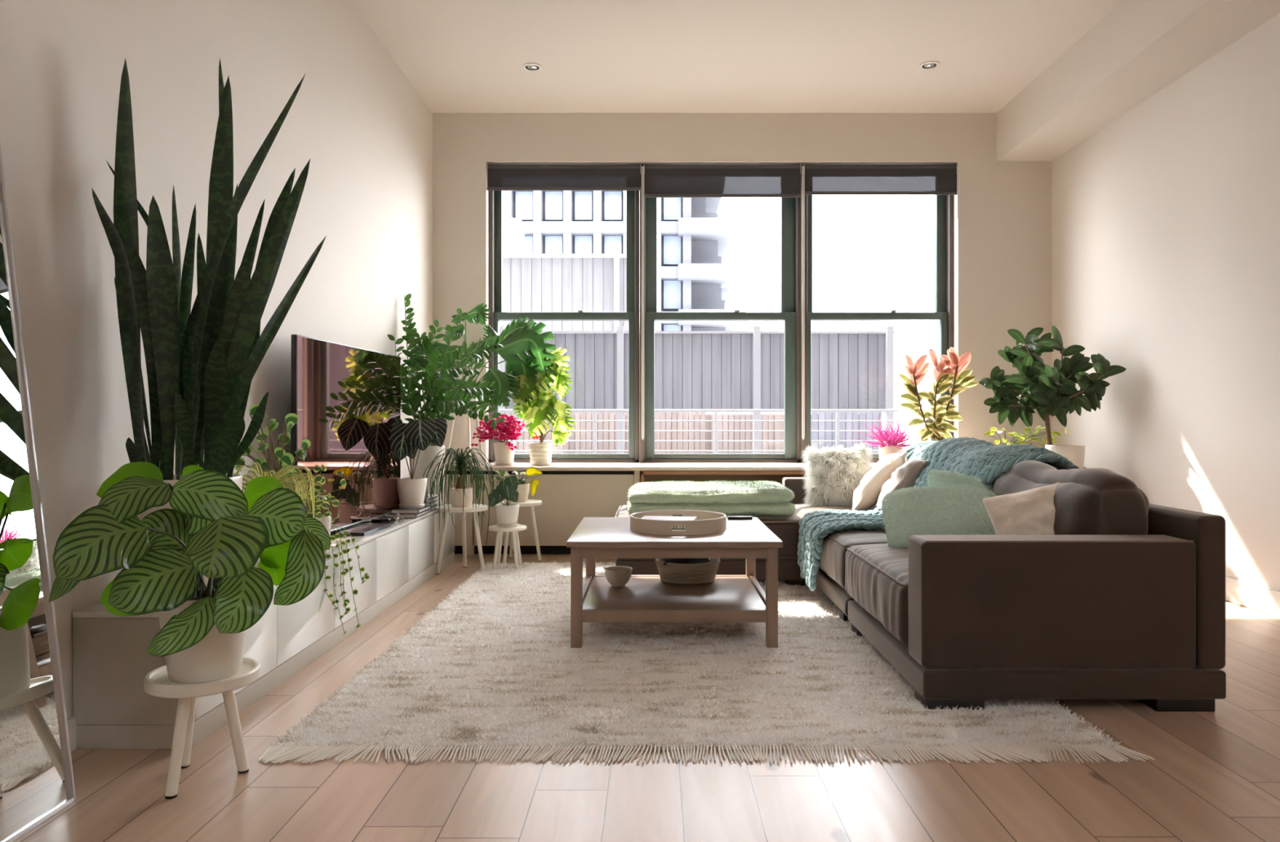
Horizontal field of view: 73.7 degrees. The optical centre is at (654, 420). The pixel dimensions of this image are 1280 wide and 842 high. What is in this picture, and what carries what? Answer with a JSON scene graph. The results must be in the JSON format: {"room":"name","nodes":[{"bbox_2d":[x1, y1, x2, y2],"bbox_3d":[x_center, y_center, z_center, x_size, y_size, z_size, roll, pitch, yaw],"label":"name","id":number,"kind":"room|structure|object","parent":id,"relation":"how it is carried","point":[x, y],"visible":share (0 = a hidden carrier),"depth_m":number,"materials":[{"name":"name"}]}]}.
{"room":"living room","nodes":[
{"label":"living room","id":0,"kind":"room"},
{"bbox_2d":[0,0,432,719],"bbox_3d":[-1.868,-0.723,1.950,0.200,3.446,10.300,0,0,0],"label":"wall","id":1,"kind":"structure","parent":0,"point":[365,131],"depth_m":3.20,"materials":[{"name":"paint"}]},
{"bbox_2d":[66,716,77,751],"bbox_3d":[-1.760,0.950,1.550,0.016,0.100,9.500,0,0,0],"label":"baseboard","id":2,"kind":"structure","parent":1,"relation":"attached to","point":[72,726],"depth_m":2.57,"materials":[{"name":"white paint"}]},
{"bbox_2d":[14,554,1279,841],"bbox_3d":[0.700,1.050,1.950,5.336,0.100,10.300,0,0,0],"label":"floor","id":3,"kind":"structure","parent":0,"point":[1213,776],"depth_m":2.31,"materials":[{"name":"brown wood"}]},
{"bbox_2d":[0,142,75,841],"bbox_3d":[-1.645,-0.008,1.819,0.260,2.023,0.838,0,0,0],"label":"floor mirror","id":4,"kind":"object","parent":3,"relation":"on","point":[37,782],"visible":1,"depth_m":2.16,"materials":[{"name":"silver mirror"}]},
{"bbox_2d":[143,657,260,799],"bbox_3d":[-1.262,0.851,2.390,0.288,0.299,0.288,0,0,0],"label":"stool","id":5,"kind":"object","parent":3,"relation":"on","point":[157,683],"visible":0.65,"depth_m":2.31,"materials":[{"name":"white paint"}]},
{"bbox_2d":[48,462,331,684],"bbox_3d":[-1.210,0.416,2.278,0.670,0.593,0.458,0,0,0],"label":"calathea","id":6,"kind":"object","parent":5,"relation":"on","point":[213,530],"visible":1,"depth_m":2.19,"materials":[{"name":"plant"}]},
{"bbox_2d":[158,584,247,684],"bbox_3d":[-1.255,0.597,2.385,0.236,0.230,0.236,0,0,0],"label":"pot","id":7,"kind":"object","parent":5,"relation":"on","point":[218,656],"depth_m":2.30,"materials":[{"name":"white ceramic"}]},
{"bbox_2d":[72,502,454,749],"bbox_3d":[-1.584,0.791,4.303,0.356,0.418,3.439,0,0,0],"label":"media console","id":8,"kind":"object","parent":3,"relation":"on","point":[112,708],"visible":0.64,"depth_m":3.04},
{"bbox_2d":[91,57,326,585],"bbox_3d":[-1.374,-0.293,2.686,0.734,1.750,0.393,0,0,26],"label":"snake plant","id":9,"kind":"object","parent":8,"relation":"on","point":[202,364],"visible":0.88,"depth_m":2.69,"materials":[{"name":"plant"}]},
{"bbox_2d":[234,404,310,482],"bbox_3d":[-1.579,0.259,3.543,0.350,0.646,0.324,0,0,0],"label":"leaf plant","id":10,"kind":"object","parent":8,"relation":"on","point":[279,455],"visible":0.46,"depth_m":3.55,"materials":[{"name":"plant"}]},
{"bbox_2d":[232,462,315,568],"bbox_3d":[-1.486,0.375,3.289,0.363,0.414,0.377,0,0,0],"label":"spider plant","id":11,"kind":"object","parent":8,"relation":"on","point":[285,481],"visible":0.18,"depth_m":3.32,"materials":[{"name":"plant"}]},
{"bbox_2d":[285,464,369,635],"bbox_3d":[-1.428,0.560,3.716,0.288,0.748,0.381,0,0,0],"label":"trailing plant","id":12,"kind":"object","parent":8,"relation":"on","point":[326,519],"visible":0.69,"depth_m":3.71,"materials":[{"name":"green plant"}]},
{"bbox_2d":[291,334,400,531],"bbox_3d":[-1.600,0.097,4.546,0.110,0.970,1.354,0,0,3],"label":"television","id":13,"kind":"object","parent":8,"relation":"on","point":[346,399],"visible":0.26,"depth_m":4.44,"materials":[{"name":"black plastic"}]},
{"bbox_2d":[330,523,391,536],"bbox_3d":[-1.535,0.573,4.460,0.190,0.016,0.380,0,0,3],"label":"laptop","id":14,"kind":"object","parent":8,"relation":"on","point":[360,529],"visible":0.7,"depth_m":4.41,"materials":[{"name":"metal"}]},
{"bbox_2d":[360,516,395,524],"bbox_3d":[-1.618,0.566,4.542,0.153,0.032,0.676,0,0,19],"label":"box","id":15,"kind":"object","parent":8,"relation":"on","point":[380,520],"visible":0.59,"depth_m":4.73,"materials":[{"name":"black plastic"}]},
{"bbox_2d":[394,512,404,524],"bbox_3d":[-1.466,0.556,4.890,0.040,0.052,0.224,0,0,-8],"label":"power adapter","id":16,"kind":"object","parent":8,"relation":"on","point":[397,520],"visible":1,"depth_m":4.79,"materials":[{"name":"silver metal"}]},
{"bbox_2d":[385,509,429,518],"bbox_3d":[-1.510,0.570,5.200,0.201,0.024,0.300,0,0,0],"label":"book","id":17,"kind":"object","parent":8,"relation":"on","point":[403,516],"visible":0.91,"depth_m":5.05,"materials":[{"name":"paper"}]},
{"bbox_2d":[390,505,431,514],"bbox_3d":[-1.500,0.546,5.200,0.201,0.024,0.280,0,0,0],"label":"book","id":18,"kind":"object","parent":17,"relation":"on","point":[402,511],"visible":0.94,"depth_m":5.07,"materials":[{"name":"paper"}]},
{"bbox_2d":[389,417,447,508],"bbox_3d":[-1.428,0.259,5.088,0.402,0.550,0.304,0,0,37],"label":"leaf plant","id":19,"kind":"object","parent":18,"relation":"on","point":[405,439],"visible":0.94,"depth_m":5.09,"materials":[{"name":"plant"}]},
{"bbox_2d":[423,485,426,505],"bbox_3d":[-1.492,0.482,5.372,0.115,0.200,0.055,0,0,0],"label":"bookend","id":20,"kind":"object","parent":8,"relation":"on","point":[425,496],"visible":0.02,"depth_m":5.36,"materials":[{"name":"grey metal"}]},
{"bbox_2d":[429,502,439,511],"bbox_3d":[-1.540,0.564,5.560,0.201,0.036,0.300,0,0,0],"label":"book","id":21,"kind":"object","parent":8,"relation":"on","point":[433,505],"visible":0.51,"depth_m":5.57,"materials":[{"name":"paper"}]},
{"bbox_2d":[426,498,438,505],"bbox_3d":[-1.535,0.535,5.560,0.191,0.022,0.280,0,0,0],"label":"book","id":22,"kind":"object","parent":21,"relation":"on","point":[437,500],"visible":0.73,"depth_m":5.56,"materials":[{"name":"paper"}]},
{"bbox_2d":[426,494,438,502],"bbox_3d":[-1.540,0.510,5.550,0.201,0.028,0.280,0,0,0],"label":"book","id":23,"kind":"object","parent":22,"relation":"on","point":[435,496],"visible":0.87,"depth_m":5.57,"materials":[{"name":"paper"}]},
{"bbox_2d":[386,293,504,505],"bbox_3d":[-1.352,-0.145,5.640,0.811,1.454,0.972,0,0,0],"label":"plant","id":24,"kind":"object","parent":8,"relation":"on","point":[435,388],"visible":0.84,"depth_m":5.72,"materials":[{"name":"plant"}]},
{"bbox_2d":[435,504,488,574],"bbox_3d":[-1.270,0.785,5.624,0.340,0.430,0.348,0,0,0],"label":"stool","id":25,"kind":"object","parent":3,"relation":"on","point":[451,509],"visible":0.8,"depth_m":5.56,"materials":[{"name":"white paint"}]},
{"bbox_2d":[422,447,498,554],"bbox_3d":[-1.272,0.542,5.622,0.470,0.725,0.505,0,0,0],"label":"plant","id":26,"kind":"object","parent":25,"relation":"on","point":[461,495],"visible":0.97,"depth_m":5.56,"materials":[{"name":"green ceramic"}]},
{"bbox_2d":[497,499,542,564],"bbox_3d":[-0.959,0.787,6.030,0.332,0.425,0.330,0,0,0],"label":"stool","id":27,"kind":"object","parent":3,"relation":"on","point":[530,503],"visible":0.49,"depth_m":6.01,"materials":[{"name":"white paint"}]},
{"bbox_2d":[493,466,542,502],"bbox_3d":[-0.953,0.451,5.994,0.359,0.249,0.188,0,0,0],"label":"variegated plant","id":28,"kind":"object","parent":27,"relation":"on","point":[522,489],"visible":0.8,"depth_m":5.94,"materials":[{"name":"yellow plant"}]},
{"bbox_2d":[444,471,640,555],"bbox_3d":[-0.937,0.687,6.535,1.662,0.626,0.490,0,0,0],"label":"wall","id":29,"kind":"structure","parent":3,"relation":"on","point":[566,497],"depth_m":6.29,"materials":[{"name":"beige paint"}]},
{"bbox_2d":[257,560,1155,764],"bbox_3d":[0.143,0.983,4.192,2.646,0.033,3.445,0,0,0],"label":"shaggy rug","id":30,"kind":"object","parent":3,"relation":"on","point":[494,666],"visible":0.7,"depth_m":3.04,"materials":[{"name":"beige fabric"}]},
{"bbox_2d":[488,524,526,569],"bbox_3d":[-0.985,0.858,5.720,0.256,0.285,0.256,0,0,0],"label":"stool","id":31,"kind":"object","parent":30,"relation":"on","point":[517,553],"visible":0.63,"depth_m":5.66,"materials":[{"name":"white paint"}]},
{"bbox_2d":[488,475,519,528],"bbox_3d":[-0.997,0.541,5.702,0.201,0.348,0.192,0,0,0],"label":"begonias","id":32,"kind":"object","parent":31,"relation":"on","point":[507,514],"visible":1,"depth_m":5.63,"materials":[{"name":"plant"}]},
{"bbox_2d":[495,503,519,524],"bbox_3d":[-0.985,0.635,5.720,0.156,0.135,0.156,0,0,0],"label":"pot","id":33,"kind":"object","parent":32,"relation":"on","point":[506,513],"depth_m":5.66,"materials":[{"name":"white ceramic"}]},
{"bbox_2d":[566,517,782,648],"bbox_3d":[0.086,0.755,4.120,0.929,0.465,0.920,0,0,0],"label":"coffee table","id":34,"kind":"object","parent":30,"relation":"on","point":[643,598],"visible":0.98,"depth_m":3.72,"materials":[{"name":"grey wood"}]},
{"bbox_2d":[604,566,632,587],"bbox_3d":[-0.180,0.783,4.240,0.142,0.088,0.142,0,0,0],"label":"bowl","id":35,"kind":"object","parent":34,"relation":"on","point":[616,576],"visible":1,"depth_m":4.20,"materials":[{"name":"ceramic"}]},
{"bbox_2d":[582,577,765,609],"bbox_3d":[0.086,0.836,4.114,0.813,0.018,0.776,0,0,0],"label":"shelf","id":36,"kind":"object","parent":34,"relation":"attached to","point":[639,593],"depth_m":4.02,"materials":[{"name":"grey wood"}]},
{"bbox_2d":[630,510,726,535],"bbox_3d":[0.114,0.490,4.090,0.461,0.067,0.461,0,0,0],"label":"round tray","id":37,"kind":"object","parent":34,"relation":"on","point":[707,522],"visible":0.93,"depth_m":3.92,"materials":[{"name":"white paint"}]},
{"bbox_2d":[671,526,684,529],"bbox_3d":[0.055,0.503,4.099,0.250,0.022,0.192,0,0,3],"label":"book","id":38,"kind":"object","parent":37,"relation":"on","point":[673,527],"visible":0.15,"depth_m":4.00,"materials":[{"name":"paper"}]},
{"bbox_2d":[641,515,697,520],"bbox_3d":[0.065,0.483,4.109,0.260,0.016,0.192,0,0,9],"label":"book","id":39,"kind":"object","parent":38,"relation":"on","point":[651,517],"visible":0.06,"depth_m":4.13,"materials":[{"name":"paper"}]},
{"bbox_2d":[654,558,719,584],"bbox_3d":[0.170,0.769,4.360,0.342,0.116,0.217,0,0,0],"label":"rope basket","id":40,"kind":"object","parent":34,"relation":"on","point":[673,573],"visible":0.95,"depth_m":4.28,"materials":[{"name":"beige fabric"}]},
{"bbox_2d":[661,558,702,565],"bbox_3d":[0.135,0.716,4.335,0.200,0.051,0.084,0,0,-9],"label":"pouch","id":41,"kind":"object","parent":40,"relation":"in","point":[681,561],"visible":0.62,"depth_m":4.31,"materials":[{"name":"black fabric"}]},
{"bbox_2d":[693,558,711,563],"bbox_3d":[0.200,0.711,4.355,0.190,0.052,0.084,0,0,11],"label":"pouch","id":42,"kind":"object","parent":40,"relation":"in","point":[703,560],"visible":0.29,"depth_m":4.31,"materials":[{"name":"black"}]},
{"bbox_2d":[727,515,752,519],"bbox_3d":[0.450,0.515,4.487,0.130,0.016,0.035,0,0,0],"label":"remote control","id":43,"kind":"object","parent":34,"relation":"on","point":[729,517],"visible":1,"depth_m":4.47,"materials":[{"name":"grey plastic"}]},
{"bbox_2d":[640,471,805,484],"bbox_3d":[1.534,0.687,6.525,3.268,0.626,0.510,0,0,0],"label":"base cabinet","id":44,"kind":"object","parent":3,"relation":"on","point":[646,476],"visible":0.16,"depth_m":6.74,"materials":[{"name":"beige wood"}]},
{"bbox_2d":[444,462,1086,471],"bbox_3d":[0.700,0.360,6.590,4.936,0.028,0.680,0,0,0],"label":"windowsill","id":45,"kind":"structure","parent":44,"relation":"on","point":[517,466],"depth_m":6.25,"materials":[{"name":"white wood"}]},
{"bbox_2d":[444,412,484,465],"bbox_3d":[-1.440,0.143,6.499,0.260,0.405,0.260,0,0,45],"label":"stool","id":46,"kind":"object","parent":45,"relation":"on","point":[453,415],"visible":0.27,"depth_m":6.48,"materials":[{"name":"white paint"}]},
{"bbox_2d":[423,303,559,412],"bbox_3d":[-1.251,-0.473,6.338,1.002,0.829,0.441,0,0,19],"label":"monstera","id":47,"kind":"object","parent":46,"relation":"on","point":[523,349],"visible":0.65,"depth_m":6.29,"materials":[{"name":"plant"}]},
{"bbox_2d":[467,395,478,412],"bbox_3d":[-1.440,-0.124,6.520,0.200,0.130,0.200,0,0,0],"label":"pot","id":48,"kind":"object","parent":47,"relation":"on","point":[473,399],"depth_m":6.45,"materials":[{"name":"white ceramic"}]},
{"bbox_2d":[471,413,525,465],"bbox_3d":[-1.184,0.149,6.472,0.384,0.390,0.390,0,0,37],"label":"pink oxalis","id":49,"kind":"object","parent":45,"relation":"on","point":[504,451],"visible":0.94,"depth_m":6.44,"materials":[{"name":"plant"}]},
{"bbox_2d":[493,442,515,462],"bbox_3d":[-1.145,0.252,6.520,0.164,0.160,0.164,0,0,0],"label":"pot","id":50,"kind":"object","parent":49,"relation":"on","point":[503,453],"depth_m":6.45,"materials":[{"name":"white ceramic"}]},
{"bbox_2d":[507,346,575,466],"bbox_3d":[-0.847,-0.100,6.386,0.530,0.892,0.402,0,0,0],"label":"potted plant","id":51,"kind":"object","parent":45,"relation":"on","point":[538,411],"visible":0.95,"depth_m":6.29,"materials":[{"name":"plant"}]},
{"bbox_2d":[528,442,552,466],"bbox_3d":[-0.865,0.261,6.500,0.180,0.170,0.180,0,0,0],"label":"pot","id":52,"kind":"object","parent":51,"relation":"on","point":[540,453],"depth_m":6.43,"materials":[{"name":"white ceramic"}]},
{"bbox_2d":[854,417,919,460],"bbox_3d":[1.780,0.149,6.493,0.519,0.393,0.422,0,0,21],"label":"plant","id":53,"kind":"object","parent":45,"relation":"on","point":[884,450],"visible":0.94,"depth_m":6.43,"materials":[{"name":"pink plant"}]},
{"bbox_2d":[898,346,977,443],"bbox_3d":[2.108,-0.096,6.421,0.598,0.884,0.364,0,0,0],"label":"rubber plant","id":54,"kind":"object","parent":45,"relation":"on","point":[951,368],"visible":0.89,"depth_m":6.35,"materials":[{"name":"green plant"}]},
{"bbox_2d":[984,426,1066,447],"bbox_3d":[2.728,0.194,6.246,0.792,0.304,0.390,0,0,0],"label":"leafy plant","id":55,"kind":"object","parent":45,"relation":"on","point":[1021,438],"visible":0.5,"depth_m":6.26,"materials":[{"name":"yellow plant"}]},
{"bbox_2d":[614,449,1226,711],"bbox_3d":[0.858,0.593,4.550,2.244,0.815,3.300,0,0,0],"label":"sectional sofa","id":56,"kind":"object","parent":3,"relation":"on","point":[1126,599],"visible":0.63,"depth_m":2.90,"materials":[{"name":"brown fabric"}]},
{"bbox_2d":[616,505,800,559],"bbox_3d":[0.333,0.711,5.543,1.194,0.257,1.021,0,0,0],"label":"seat cushion","id":57,"kind":"object","parent":56,"relation":"on","point":[786,529],"depth_m":5.05,"materials":[{"name":"brown fabric"}]},
{"bbox_2d":[626,480,795,517],"bbox_3d":[0.344,0.500,5.472,1.058,0.214,0.754,0,0,0],"label":"folded blanket","id":58,"kind":"object","parent":56,"relation":"on","point":[772,499],"visible":0.93,"depth_m":5.13,"materials":[{"name":"green fabric"}]},
{"bbox_2d":[793,503,877,519],"bbox_3d":[1.373,0.707,5.542,0.925,0.268,1.023,0,0,0],"label":"seat cushion","id":59,"kind":"object","parent":56,"relation":"on","point":[801,510],"depth_m":5.57,"materials":[{"name":"brown fabric"}]},
{"bbox_2d":[800,443,875,507],"bbox_3d":[1.243,0.393,5.756,0.532,0.492,0.376,0,0,10],"label":"fur pillow","id":60,"kind":"object","parent":56,"relation":"on","point":[833,475],"visible":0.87,"depth_m":5.69,"materials":[{"name":"beige fur"}]},
{"bbox_2d":[818,528,888,590],"bbox_3d":[1.362,0.704,4.553,0.945,0.274,0.993,0,0,0],"label":"seat cushion","id":61,"kind":"object","parent":56,"relation":"on","point":[832,567],"depth_m":4.26,"materials":[{"name":"brown fabric"}]},
{"bbox_2d":[844,543,908,647],"bbox_3d":[1.361,0.702,3.577,0.951,0.283,0.990,0,0,0],"label":"seat cushion","id":62,"kind":"object","parent":56,"relation":"on","point":[877,576],"depth_m":3.47,"materials":[{"name":"brown fabric"}]},
{"bbox_2d":[852,452,905,511],"bbox_3d":[1.429,0.390,5.420,0.308,0.360,0.465,0,0,20],"label":"throw pillow","id":63,"kind":"object","parent":56,"relation":"on","point":[866,495],"visible":0.7,"depth_m":5.25,"materials":[{"name":"beige fabric"}]},
{"bbox_2d":[876,458,927,506],"bbox_3d":[1.468,0.400,5.031,0.301,0.352,0.440,0,0,18],"label":"throw pillow","id":64,"kind":"object","parent":56,"relation":"on","point":[905,476],"visible":0.42,"depth_m":4.87,"materials":[{"name":"beige fabric"}]},
{"bbox_2d":[894,449,909,462],"bbox_3d":[1.720,0.402,5.497,0.332,0.410,1.047,0,0,0],"label":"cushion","id":65,"kind":"object","parent":56,"relation":"on","point":[901,451],"depth_m":5.76,"materials":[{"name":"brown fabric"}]},
{"bbox_2d":[797,437,1079,591],"bbox_3d":[1.408,0.503,4.640,1.217,0.812,1.576,0,0,0],"label":"knitted throw","id":66,"kind":"object","parent":56,"relation":"on","point":[983,460],"visible":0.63,"depth_m":4.51,"materials":[{"name":"teal fabric"}]},
{"bbox_2d":[880,484,997,548],"bbox_3d":[1.321,0.468,3.880,0.558,0.345,0.345,0,0,6],"label":"pillow","id":67,"kind":"object","parent":56,"relation":"on","point":[949,510],"visible":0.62,"depth_m":3.80,"materials":[{"name":"green fabric"}]},
{"bbox_2d":[926,469,995,493],"bbox_3d":[1.502,0.405,4.081,0.441,0.335,0.269,0,0,0],"label":"pillow","id":68,"kind":"object","parent":56,"relation":"on","point":[935,477],"visible":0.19,"depth_m":4.05,"materials":[{"name":"green fabric"}]},
{"bbox_2d":[981,483,1059,535],"bbox_3d":[1.545,0.415,3.445,0.361,0.347,0.263,0,0,0],"label":"throw pillow","id":69,"kind":"object","parent":56,"relation":"on","point":[1032,512],"visible":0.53,"depth_m":3.41,"materials":[{"name":"beige fabric"}]},
{"bbox_2d":[993,460,1149,535],"bbox_3d":[1.718,0.399,3.595,0.324,0.428,1.057,0,0,0],"label":"cushion","id":70,"kind":"object","parent":56,"relation":"on","point":[1087,501],"depth_m":3.20,"materials":[{"name":"brown fabric"}]},
{"bbox_3d":[2.855,0.675,5.920,0.390,0.650,0.400,0,0,0],"label":"pedestal","id":71,"kind":"object","parent":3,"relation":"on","visible":0},
{"bbox_2d":[978,325,1126,469],"bbox_3d":[2.677,-0.154,5.907,0.692,1.008,0.773,0,0,-17],"label":"rubber plant","id":72,"kind":"object","parent":71,"relation":"on","point":[1046,389],"visible":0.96,"depth_m":5.90,"materials":[{"name":"green plant"}]},
{"bbox_2d":[351,0,1122,112],"bbox_3d":[0.700,-2.521,1.950,5.336,0.150,10.300,0,0,0],"label":"ceiling","id":73,"kind":"structure","parent":0,"point":[459,55],"depth_m":5.63,"materials":[{"name":"paint"}]},
{"bbox_2d":[522,62,542,71],"bbox_3d":[-0.845,-2.438,5.910,0.136,0.014,0.136,0,0,0],"label":"recessed light","id":74,"kind":"object","parent":73,"relation":"in","point":[532,67],"visible":1,"depth_m":5.90,"materials":[{"name":"white paint"}]},
{"bbox_2d":[919,61,939,70],"bbox_3d":[1.895,-2.438,5.880,0.136,0.014,0.136,0,0,0],"label":"recessed light","id":75,"kind":"object","parent":73,"relation":"in","point":[927,65],"visible":1,"depth_m":5.87,"materials":[{"name":"white paint"}]},
{"bbox_2d":[432,112,1052,463],"bbox_3d":[0.700,-0.723,6.950,4.936,3.446,0.300,0,0,0],"label":"wall","id":76,"kind":"structure","parent":0,"point":[1002,234],"depth_m":6.80,"materials":[{"name":"paint"}]},
{"bbox_2d":[488,191,639,462],"bbox_3d":[-0.731,-0.857,6.975,1.218,2.406,0.150,0,0,0],"label":"window","id":77,"kind":"structure","parent":76,"relation":"in","point":[632,314],"depth_m":6.93,"materials":[{"name":"brown metal"}]},
{"bbox_2d":[486,162,644,439],"bbox_3d":[-0.710,-0.946,6.848,1.257,2.219,0.104,0,0,0],"label":"roller blind","id":78,"kind":"object","parent":77,"relation":"attached to","point":[500,177],"visible":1,"depth_m":6.83,"materials":[{"name":"grey fabric"}]},
{"bbox_2d":[640,164,644,462],"bbox_3d":[-0.101,-0.857,6.895,0.032,2.406,0.070,0,0,0],"label":"trim","id":79,"kind":"structure","parent":76,"relation":"attached to","point":[642,442],"depth_m":6.86,"materials":[{"name":"brown metal"}]},
{"bbox_2d":[644,197,800,462],"bbox_3d":[0.541,-0.857,6.975,1.294,2.406,0.150,0,0,0],"label":"window","id":80,"kind":"structure","parent":76,"relation":"in","point":[790,313],"depth_m":6.93,"materials":[{"name":"brown metal"}]},
{"bbox_2d":[644,162,804,439],"bbox_3d":[0.556,-0.946,6.848,1.282,2.219,0.104,0,0,0],"label":"roller blind","id":81,"kind":"object","parent":80,"relation":"attached to","point":[660,180],"visible":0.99,"depth_m":6.83,"materials":[{"name":"grey fabric"}]},
{"bbox_2d":[800,164,804,462],"bbox_3d":[1.196,-0.857,6.895,0.025,2.406,0.070,0,0,0],"label":"trim","id":82,"kind":"structure","parent":76,"relation":"attached to","point":[802,442],"depth_m":6.87,"materials":[{"name":"brown metal"}]},
{"bbox_2d":[804,195,953,462],"bbox_3d":[1.812,-0.857,6.975,1.218,2.406,0.150,0,0,0],"label":"window","id":83,"kind":"structure","parent":76,"relation":"in","point":[944,313],"depth_m":6.93,"materials":[{"name":"brown metal"}]},
{"bbox_2d":[802,162,959,221],"bbox_3d":[1.813,-1.816,6.848,1.242,0.479,0.104,0,0,0],"label":"roller blind","id":84,"kind":"object","parent":83,"relation":"attached to","point":[820,180],"visible":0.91,"depth_m":6.83,"materials":[{"name":"grey fabric"}]},
{"bbox_2d":[1052,13,1279,591],"bbox_3d":[3.268,-0.723,1.950,0.200,3.446,10.300,0,0,0],"label":"wall","id":85,"kind":"structure","parent":0,"point":[1166,218],"depth_m":5.05,"materials":[{"name":"paint"}]},
{"bbox_2d":[996,0,1279,160],"bbox_3d":[2.947,-2.255,1.800,0.441,0.383,10.000,0,0,0],"label":"ceiling beam","id":86,"kind":"structure","parent":85,"relation":"attached to","point":[1139,48],"depth_m":5.20,"materials":[{"name":"paint"}]},
{"bbox_2d":[1225,577,1279,617],"bbox_3d":[3.160,0.935,1.550,0.016,0.130,9.500,0,0,0],"label":"baseboard","id":87,"kind":"structure","parent":85,"relation":"attached to","point":[1267,601],"depth_m":4.49,"materials":[{"name":"white paint"}]},
{"label":"outside","id":88,"kind":"structure","parent":0,"visible":0},
{"bbox_2d":[498,191,745,414],"bbox_3d":[-24.132,-0.764,70.500,61.363,47.528,23.000,0,0,0],"label":"apartment tower","id":89,"kind":"structure","parent":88,"point":[694,245],"depth_m":60.74,"materials":[{"name":"concrete"}]},
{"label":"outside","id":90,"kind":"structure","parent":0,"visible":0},
{"bbox_2d":[499,217,524,326],"bbox_3d":[-5.077,-2.050,30.000,1.000,10.100,1.000,0,0,0],"label":"vent stack","id":91,"kind":"object","parent":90,"point":[513,231],"visible":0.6,"depth_m":29.62,"materials":[{"name":"metal"}]},
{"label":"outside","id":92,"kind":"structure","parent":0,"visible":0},
{"bbox_2d":[501,253,628,414],"bbox_3d":[-2.100,-1.200,20.075,3.100,5.400,0.350,0,0,0],"label":"wall","id":93,"kind":"structure","parent":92,"point":[532,282],"depth_m":20.00,"materials":[{"name":"white paint"}]},
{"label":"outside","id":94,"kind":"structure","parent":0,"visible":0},
{"bbox_3d":[1.000,1.000,12.100,26.000,0.200,9.800,0,0,0],"label":"trim","id":95,"kind":"structure","parent":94,"visible":0},
{"bbox_2d":[504,413,881,462],"bbox_3d":[0.550,0.370,15.024,6.900,1.060,0.072,0,0,0],"label":"railing","id":96,"kind":"object","parent":95,"relation":"on","point":[575,436],"visible":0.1,"depth_m":14.99,"materials":[{"name":"white metal"}]},
{"bbox_2d":[498,326,895,453],"bbox_3d":[0.490,-0.310,13.980,6.880,2.420,0.240,0,0,0],"label":"privacy fence","id":97,"kind":"object","parent":95,"relation":"on","point":[694,370],"visible":0.66,"depth_m":13.99,"materials":[{"name":"white paint"}]},
{"bbox_2d":[498,409,899,453],"bbox_3d":[0.350,0.379,11.500,5.900,1.042,0.040,0,0,0],"label":"terrace railing","id":98,"kind":"object","parent":95,"relation":"on","point":[594,420],"visible":0.52,"depth_m":11.49,"materials":[{"name":"white metal"}]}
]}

